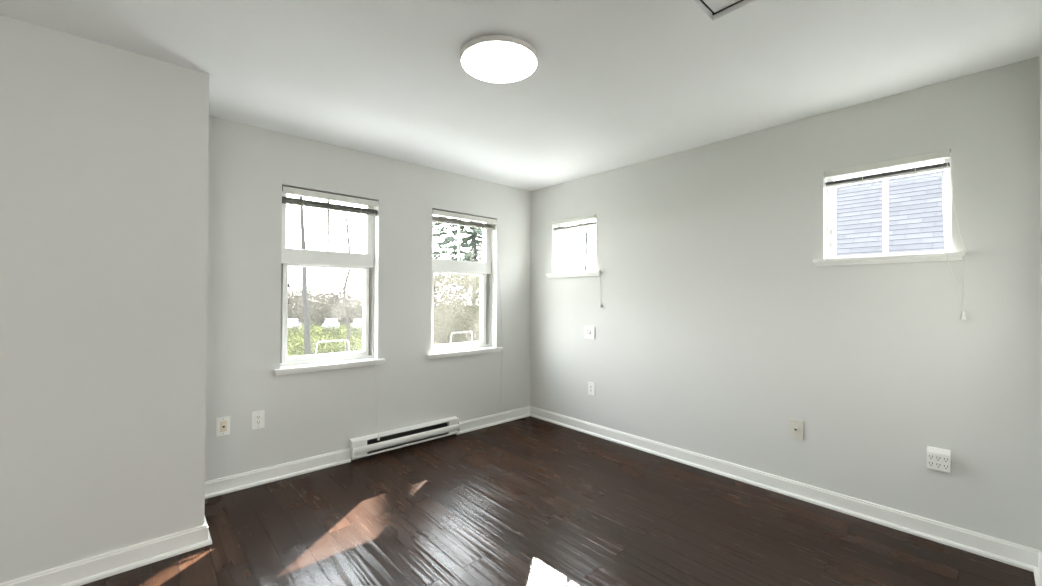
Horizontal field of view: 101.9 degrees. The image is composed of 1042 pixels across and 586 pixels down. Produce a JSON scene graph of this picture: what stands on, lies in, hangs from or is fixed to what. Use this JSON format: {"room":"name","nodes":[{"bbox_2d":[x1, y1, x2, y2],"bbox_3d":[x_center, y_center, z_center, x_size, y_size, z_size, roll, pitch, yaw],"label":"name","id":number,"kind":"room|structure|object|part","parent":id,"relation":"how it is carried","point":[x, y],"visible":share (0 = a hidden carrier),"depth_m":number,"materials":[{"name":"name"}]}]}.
{"room":"empty bedroom","nodes":[
{"label":"empty bedroom","id":0,"kind":"room"},
{"bbox_2d":[0,14,208,582],"bbox_3d":[-2.398,0.072,1.927,1.495,2.440,0.625,1,-1,-42],"label":"wall","id":1,"kind":"structure","parent":0,"point":[104,149],"depth_m":1.92,"materials":[{"name":"paint"}]},
{"bbox_2d":[0,448,350,585],"bbox_3d":[-2.034,1.246,2.229,2.463,0.100,0.655,1,-1,-42],"label":"baseboard","id":2,"kind":"structure","parent":1,"relation":"attached to","point":[91,569],"depth_m":2.08,"materials":[{"name":"white paint"}]},
{"bbox_2d":[205,116,530,480],"bbox_3d":[-1.559,0.088,3.240,4.700,2.640,0.200,1,-1,-42],"label":"wall","id":3,"kind":"structure","parent":0,"point":[308,414],"depth_m":3.26,"materials":[{"name":"paint"}]},
{"bbox_2d":[216,416,229,436],"bbox_3d":[-1.935,0.868,2.747,0.074,0.120,0.021,1,-1,-42],"label":"cable wall plate","id":4,"kind":"object","parent":3,"relation":"attached to","point":[222,423],"visible":1,"depth_m":2.75,"materials":[{"name":"white plastic"}]},
{"bbox_2d":[252,410,264,429],"bbox_3d":[-1.792,0.866,2.882,0.074,0.120,0.012,1,-1,-42],"label":"wall outlet","id":5,"kind":"object","parent":3,"relation":"attached to","point":[258,417],"visible":1,"depth_m":2.88,"materials":[{"name":"white plastic"}]},
{"bbox_2d":[256,415,260,424],"bbox_3d":[-1.791,0.866,2.880,0.033,0.068,0.006,1,-1,-42],"label":"receptacle","id":6,"kind":"object","parent":5,"relation":"attached to","point":[258,417],"depth_m":2.88,"materials":[{"name":"white plastic"}]},
{"bbox_2d":[274,191,384,375],"bbox_3d":[-1.479,-0.092,3.279,0.800,1.346,0.221,1,-1,-42],"label":"window","id":7,"kind":"structure","parent":3,"relation":"in","point":[289,256],"depth_m":3.28,"materials":[{"name":"white plastic"}]},
{"bbox_3d":[-1.515,0.153,3.308,0.640,0.732,0.058,1,-1,-42],"label":"sash","id":8,"kind":"part","parent":7,"relation":"part of","materials":[{"name":"white plastic"}]},
{"bbox_3d":[-1.508,-0.268,3.308,0.690,0.114,0.081,1,-1,-42],"label":"meeting rail","id":9,"kind":"part","parent":7,"relation":"part of","materials":[{"name":"white plastic"}]},
{"bbox_3d":[-1.450,0.558,3.238,0.800,0.044,0.128,1,-1,-42],"label":"sill","id":10,"kind":"part","parent":7,"relation":"part of","materials":[{"name":"white paint"}]},
{"bbox_2d":[282,185,379,439],"bbox_3d":[-1.427,0.206,3.211,0.696,1.941,0.140,1,-1,-42],"label":"window blind","id":11,"kind":"object","parent":7,"relation":"attached to","point":[286,189],"visible":0.89,"depth_m":3.22,"materials":[{"name":"white plastic"}]},
{"bbox_3d":[-1.454,-0.648,3.253,0.692,0.013,0.044,1,-1,-42],"label":"rail","id":12,"kind":"part","parent":11,"relation":"part of","materials":[{"name":"grey plastic"}]},
{"bbox_3d":[-1.175,0.217,3.411,0.086,1.843,0.021,0,-1,41],"label":"pull cord","id":13,"kind":"part","parent":11,"relation":"part of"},
{"bbox_2d":[350,416,459,458],"bbox_3d":[-0.952,1.214,3.598,0.974,0.139,0.071,1,-1,-42],"label":"baseboard heater","id":14,"kind":"object","parent":3,"relation":"attached to","point":[366,445],"visible":1,"depth_m":3.54,"materials":[{"name":"metal"}]},
{"bbox_3d":[-0.932,1.229,3.575,0.966,0.052,0.011,1,-1,-42],"label":"panel","id":15,"kind":"part","parent":14,"relation":"part of","materials":[{"name":"metal"}]},
{"bbox_2d":[427,214,502,358],"bbox_3d":[-0.568,-0.084,4.101,0.851,1.353,0.221,1,-1,-42],"label":"window","id":16,"kind":"structure","parent":3,"relation":"in","point":[483,269],"depth_m":4.18,"materials":[{"name":"white plastic"}]},
{"bbox_3d":[-0.610,0.164,4.124,0.647,0.732,0.058,1,-1,-42],"label":"sash","id":17,"kind":"part","parent":16,"relation":"part of","materials":[{"name":"white plastic"}]},
{"bbox_3d":[-0.600,-0.257,4.127,0.727,0.114,0.081,1,-1,-42],"label":"meeting rail","id":18,"kind":"part","parent":16,"relation":"part of","materials":[{"name":"white plastic"}]},
{"bbox_3d":[-0.539,0.570,4.061,0.851,0.044,0.128,1,-1,-42],"label":"sill","id":19,"kind":"part","parent":16,"relation":"part of","materials":[{"name":"white paint"}]},
{"bbox_2d":[432,209,502,410],"bbox_3d":[-0.510,0.218,4.076,0.808,1.955,0.083,1,-1,-42],"label":"window blind","id":20,"kind":"object","parent":16,"relation":"attached to","point":[434,211],"visible":0.89,"depth_m":4.05,"materials":[{"name":"white plastic"}]},
{"bbox_3d":[-0.546,-0.655,4.072,0.729,0.013,0.044,1,-1,-42],"label":"rail","id":21,"kind":"part","parent":20,"relation":"part of","materials":[{"name":"grey plastic"}]},
{"bbox_3d":[-0.225,0.233,4.298,0.089,1.850,0.013,1,-1,-29],"label":"pull cord","id":22,"kind":"part","parent":20,"relation":"part of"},
{"bbox_2d":[455,406,529,434],"bbox_3d":[-0.247,1.273,4.262,0.961,0.100,0.030,1,-1,-42],"label":"baseboard","id":23,"kind":"structure","parent":3,"relation":"attached to","point":[486,421],"depth_m":4.24,"materials":[{"name":"white paint"}]},
{"bbox_2d":[0,0,1041,190],"bbox_3d":[-0.346,-1.190,1.839,4.400,0.100,3.515,1,-1,-42],"label":"ceiling","id":24,"kind":"structure","parent":0,"point":[615,84],"depth_m":2.07,"materials":[{"name":"paint"}]},
{"bbox_2d":[460,35,538,82],"bbox_3d":[-0.105,-1.119,2.040,0.380,0.036,0.380,1,-1,-42],"label":"ceiling light","id":25,"kind":"object","parent":24,"relation":"in","point":[491,58],"visible":1,"depth_m":1.99,"materials":[{"name":"white plastic"}]},
{"bbox_2d":[700,0,743,14],"bbox_3d":[0.783,-1.182,1.297,0.649,0.039,0.665,1,-1,-42],"label":"attic hatch","id":26,"kind":"object","parent":24,"relation":"attached to","point":[715,6],"visible":1,"depth_m":1.70,"materials":[{"name":"paint"}]},
{"bbox_2d":[81,416,1035,585],"bbox_3d":[-0.357,1.350,1.815,4.400,0.100,3.515,1,-1,-42],"label":"floor","id":27,"kind":"structure","parent":0,"point":[527,501],"depth_m":2.33,"materials":[{"name":"brown wood"}]},
{"bbox_2d":[530,56,1041,550],"bbox_3d":[1.389,0.101,3.331,0.200,2.640,3.615,1,-1,-42],"label":"wall","id":28,"kind":"structure","parent":0,"point":[717,326],"depth_m":2.65,"materials":[{"name":"paint"}]},
{"bbox_2d":[546,219,600,277],"bbox_3d":[0.563,-0.449,4.205,0.206,0.584,0.685,1,-1,-42],"label":"window","id":29,"kind":"structure","parent":28,"relation":"in","point":[561,234],"depth_m":4.30,"materials":[{"name":"white plastic"}]},
{"bbox_3d":[0.533,-0.180,4.176,0.128,0.044,0.685,1,-1,-42],"label":"sill","id":30,"kind":"part","parent":29,"relation":"part of","materials":[{"name":"white paint"}]},
{"bbox_3d":[0.610,-0.471,4.247,0.080,0.540,0.563,1,-1,-42],"label":"frame","id":31,"kind":"part","parent":29,"relation":"part of","materials":[{"name":"white plastic"}]},
{"bbox_2d":[553,214,601,306],"bbox_3d":[0.552,-0.305,4.142,0.084,0.871,0.631,1,-1,-42],"label":"window blind","id":32,"kind":"object","parent":29,"relation":"attached to","point":[593,216],"visible":0.88,"depth_m":4.13,"materials":[{"name":"white plastic"}]},
{"bbox_3d":[0.541,-0.647,4.186,0.044,0.013,0.549,1,-1,-42],"label":"rail","id":33,"kind":"part","parent":32,"relation":"part of","materials":[{"name":"white plastic"}]},
{"bbox_2d":[584,326,594,338],"bbox_3d":[0.642,0.373,3.986,0.027,0.116,0.118,1,-1,-42],"label":"thermostat","id":34,"kind":"object","parent":28,"relation":"attached to","point":[589,331],"visible":1,"depth_m":3.98,"materials":[{"name":"white plastic"}]},
{"bbox_2d":[588,382,594,395],"bbox_3d":[0.660,0.899,3.969,0.012,0.120,0.074,1,-1,-42],"label":"wall outlet","id":35,"kind":"object","parent":28,"relation":"attached to","point":[591,386],"visible":1,"depth_m":3.96,"materials":[{"name":"white plastic"}]},
{"bbox_2d":[530,406,1040,571],"bbox_3d":[1.266,1.270,3.280,0.030,0.100,3.515,1,-1,-42],"label":"baseboard","id":36,"kind":"structure","parent":28,"relation":"attached to","point":[1014,554],"depth_m":2.58,"materials":[{"name":"white paint"}]},
{"bbox_2d":[790,419,802,439],"bbox_3d":[1.776,0.880,2.728,0.019,0.120,0.074,1,-1,-42],"label":"cable wall plate","id":37,"kind":"object","parent":28,"relation":"attached to","point":[796,426],"visible":1,"depth_m":2.73,"materials":[{"name":"grey plastic"}]},
{"bbox_2d":[813,153,963,266],"bbox_3d":[2.125,-0.462,2.475,0.206,0.591,0.656,1,-1,-42],"label":"window","id":38,"kind":"structure","parent":28,"relation":"in","point":[941,255],"depth_m":2.47,"materials":[{"name":"white plastic"}]},
{"bbox_3d":[2.095,-0.189,2.446,0.128,0.044,0.656,1,-1,-42],"label":"sill","id":39,"kind":"part","parent":38,"relation":"part of","materials":[{"name":"white paint"}]},
{"bbox_2d":[824,149,965,319],"bbox_3d":[2.102,-0.308,2.411,0.103,0.898,0.608,1,-1,-42],"label":"window blind","id":40,"kind":"object","parent":38,"relation":"attached to","point":[943,154],"visible":1,"depth_m":2.38,"materials":[{"name":"white plastic"}]},
{"bbox_3d":[2.104,-0.667,2.455,0.044,0.013,0.544,1,-1,-42],"label":"rail","id":41,"kind":"part","parent":40,"relation":"part of","materials":[{"name":"white plastic"}]},
{"bbox_3d":[2.247,-0.298,2.219,0.056,0.775,0.081,0,-1,-13],"label":"pull cord","id":42,"kind":"part","parent":40,"relation":"part of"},
{"bbox_3d":[2.271,-0.293,2.199,0.015,0.785,0.073,0,-1,-25],"label":"pull cord","id":43,"kind":"part","parent":40,"relation":"part of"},
{"bbox_2d":[927,446,950,472],"bbox_3d":[2.210,0.880,2.234,0.036,0.112,0.088,1,-1,-42],"label":"adapter","id":44,"kind":"object","parent":28,"relation":"attached to","point":[939,459],"visible":1,"depth_m":2.22,"materials":[{"name":"white plastic"}]},
{"bbox_2d":[928,460,933,466],"bbox_3d":[2.179,0.907,2.245,0.002,0.029,0.023,1,-1,-42],"label":"receptacle","id":45,"kind":"object","parent":44,"relation":"attached to","point":[930,462],"depth_m":2.24,"materials":[{"name":"white plastic"}]},
{"bbox_2d":[928,454,933,459],"bbox_3d":[2.179,0.871,2.245,0.002,0.029,0.023,1,-1,-42],"label":"receptacle","id":46,"kind":"object","parent":44,"relation":"attached to","point":[930,456],"depth_m":2.24,"materials":[{"name":"white plastic"}]},
{"bbox_2d":[935,462,940,467],"bbox_3d":[2.198,0.907,2.224,0.002,0.029,0.023,1,-1,-42],"label":"receptacle","id":47,"kind":"object","parent":44,"relation":"attached to","point":[937,464],"depth_m":2.22,"materials":[{"name":"white plastic"}]},
{"bbox_2d":[935,455,940,461],"bbox_3d":[2.198,0.871,2.224,0.002,0.029,0.023,1,-1,-42],"label":"receptacle","id":48,"kind":"object","parent":44,"relation":"attached to","point":[937,457],"depth_m":2.22,"materials":[{"name":"white plastic"}]},
{"bbox_2d":[943,464,948,469],"bbox_3d":[2.217,0.907,2.203,0.002,0.029,0.023,1,-1,-42],"label":"receptacle","id":49,"kind":"object","parent":44,"relation":"attached to","point":[945,466],"depth_m":2.20,"materials":[{"name":"white plastic"}]},
{"bbox_2d":[943,457,948,462],"bbox_3d":[2.217,0.871,2.203,0.002,0.029,0.023,1,-1,-42],"label":"receptacle","id":50,"kind":"object","parent":44,"relation":"attached to","point":[945,459],"depth_m":2.20,"materials":[{"name":"white plastic"}]},
{"bbox_2d":[1039,45,1041,362],"bbox_3d":[0.822,0.072,0.452,4.500,2.640,0.100,1,-1,-42],"label":"wall","id":51,"kind":"structure","parent":0,"point":[1040,55],"depth_m":1.97,"materials":[{"name":"paint"}]},
{"bbox_2d":[1033,551,1041,585],"bbox_3d":[1.245,1.248,0.915,3.230,0.100,0.030,1,-1,-42],"label":"baseboard","id":52,"kind":"structure","parent":51,"relation":"attached to","point":[1037,571],"depth_m":1.93,"materials":[{"name":"white paint"}]},
{"label":"outside","id":53,"kind":"structure","parent":0,"visible":0},
{"bbox_2d":[287,307,479,356],"bbox_3d":[-17.842,4.758,69.207,180.000,0.200,200.000,1,-1,-42],"label":"ground","id":54,"kind":"structure","parent":53,"point":[315,326],"depth_m":40.83,"materials":[{"name":"green plant"}]},
{"bbox_2d":[288,319,300,331],"bbox_3d":[-26.034,3.673,47.943,1.700,1.500,4.450,0,-1,-24],"label":"parked car","id":55,"kind":"object","parent":54,"relation":"on","point":[295,322],"visible":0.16,"depth_m":46.93,"materials":[{"name":"silver metal"}]},
{"bbox_2d":[299,196,310,354],"bbox_3d":[-13.598,-3.289,25.376,1.822,15.127,1.868,0,-1,0],"label":"bare tree","id":56,"kind":"object","parent":54,"relation":"on","point":[307,345],"visible":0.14,"depth_m":25.74,"materials":[{"name":"grey plant"}]},
{"bbox_2d":[287,324,361,354],"bbox_3d":[-17.206,3.975,37.425,10.359,1.896,21.660,1,-1,-28],"label":"shrubbery","id":57,"kind":"object","parent":54,"relation":"on","point":[353,341],"visible":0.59,"depth_m":35.95,"materials":[{"name":"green plant"}]},
{"bbox_2d":[288,269,362,325],"bbox_3d":[-29.760,0.453,64.656,22.222,8.863,29.476,1,-1,-37],"label":"woodland","id":58,"kind":"object","parent":54,"relation":"on","point":[325,305],"visible":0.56,"depth_m":59.10,"materials":[{"name":"green plant"}]},
{"bbox_2d":[323,319,339,332],"bbox_3d":[-21.545,3.692,47.943,1.700,1.500,4.450,0,-1,-24],"label":"parked car","id":59,"kind":"object","parent":54,"relation":"on","point":[330,322],"visible":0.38,"depth_m":46.76,"materials":[{"name":"silver metal"}]},
{"bbox_2d":[320,203,360,351],"bbox_3d":[-5.981,-0.105,14.275,1.426,8.612,1.542,0,-1,-4],"label":"bare tree","id":60,"kind":"object","parent":54,"relation":"on","point":[347,224],"visible":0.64,"depth_m":13.96,"materials":[{"name":"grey plant"}]},
{"bbox_2d":[350,319,361,331],"bbox_3d":[-18.362,3.706,47.942,1.700,1.500,4.450,0,-1,-24],"label":"parked car","id":61,"kind":"object","parent":54,"relation":"on","point":[355,322],"visible":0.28,"depth_m":46.73,"materials":[{"name":"silver metal"}]},
{"bbox_2d":[352,234,482,344],"bbox_3d":[-2.896,0.993,18.917,11.960,7.075,9.382,0,-1,36],"label":"thicket","id":62,"kind":"object","parent":54,"relation":"on","point":[458,319],"visible":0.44,"depth_m":16.87,"materials":[{"name":"green plant"}]},
{"bbox_2d":[433,216,482,333],"bbox_3d":[-4.669,-5.399,35.984,14.725,19.600,13.184,0,-1,-25],"label":"evergreen tree","id":63,"kind":"object","parent":54,"relation":"on","point":[474,244],"visible":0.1,"depth_m":35.44,"materials":[{"name":"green plant"}]},
{"bbox_2d":[584,222,587,269],"bbox_3d":[4.094,-1.688,26.251,2.005,12.085,0.527,0,-1,-19],"label":"bare tree","id":64,"kind":"object","parent":54,"relation":"on","point":[586,234],"visible":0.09,"depth_m":26.17,"materials":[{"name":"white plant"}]},
{"bbox_2d":[836,163,944,255],"bbox_3d":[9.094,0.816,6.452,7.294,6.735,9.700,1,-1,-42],"label":"window pane","id":65,"kind":"structure","parent":54,"relation":"on","point":[915,202],"depth_m":7.30,"materials":[{"name":"glass"}]}
]}

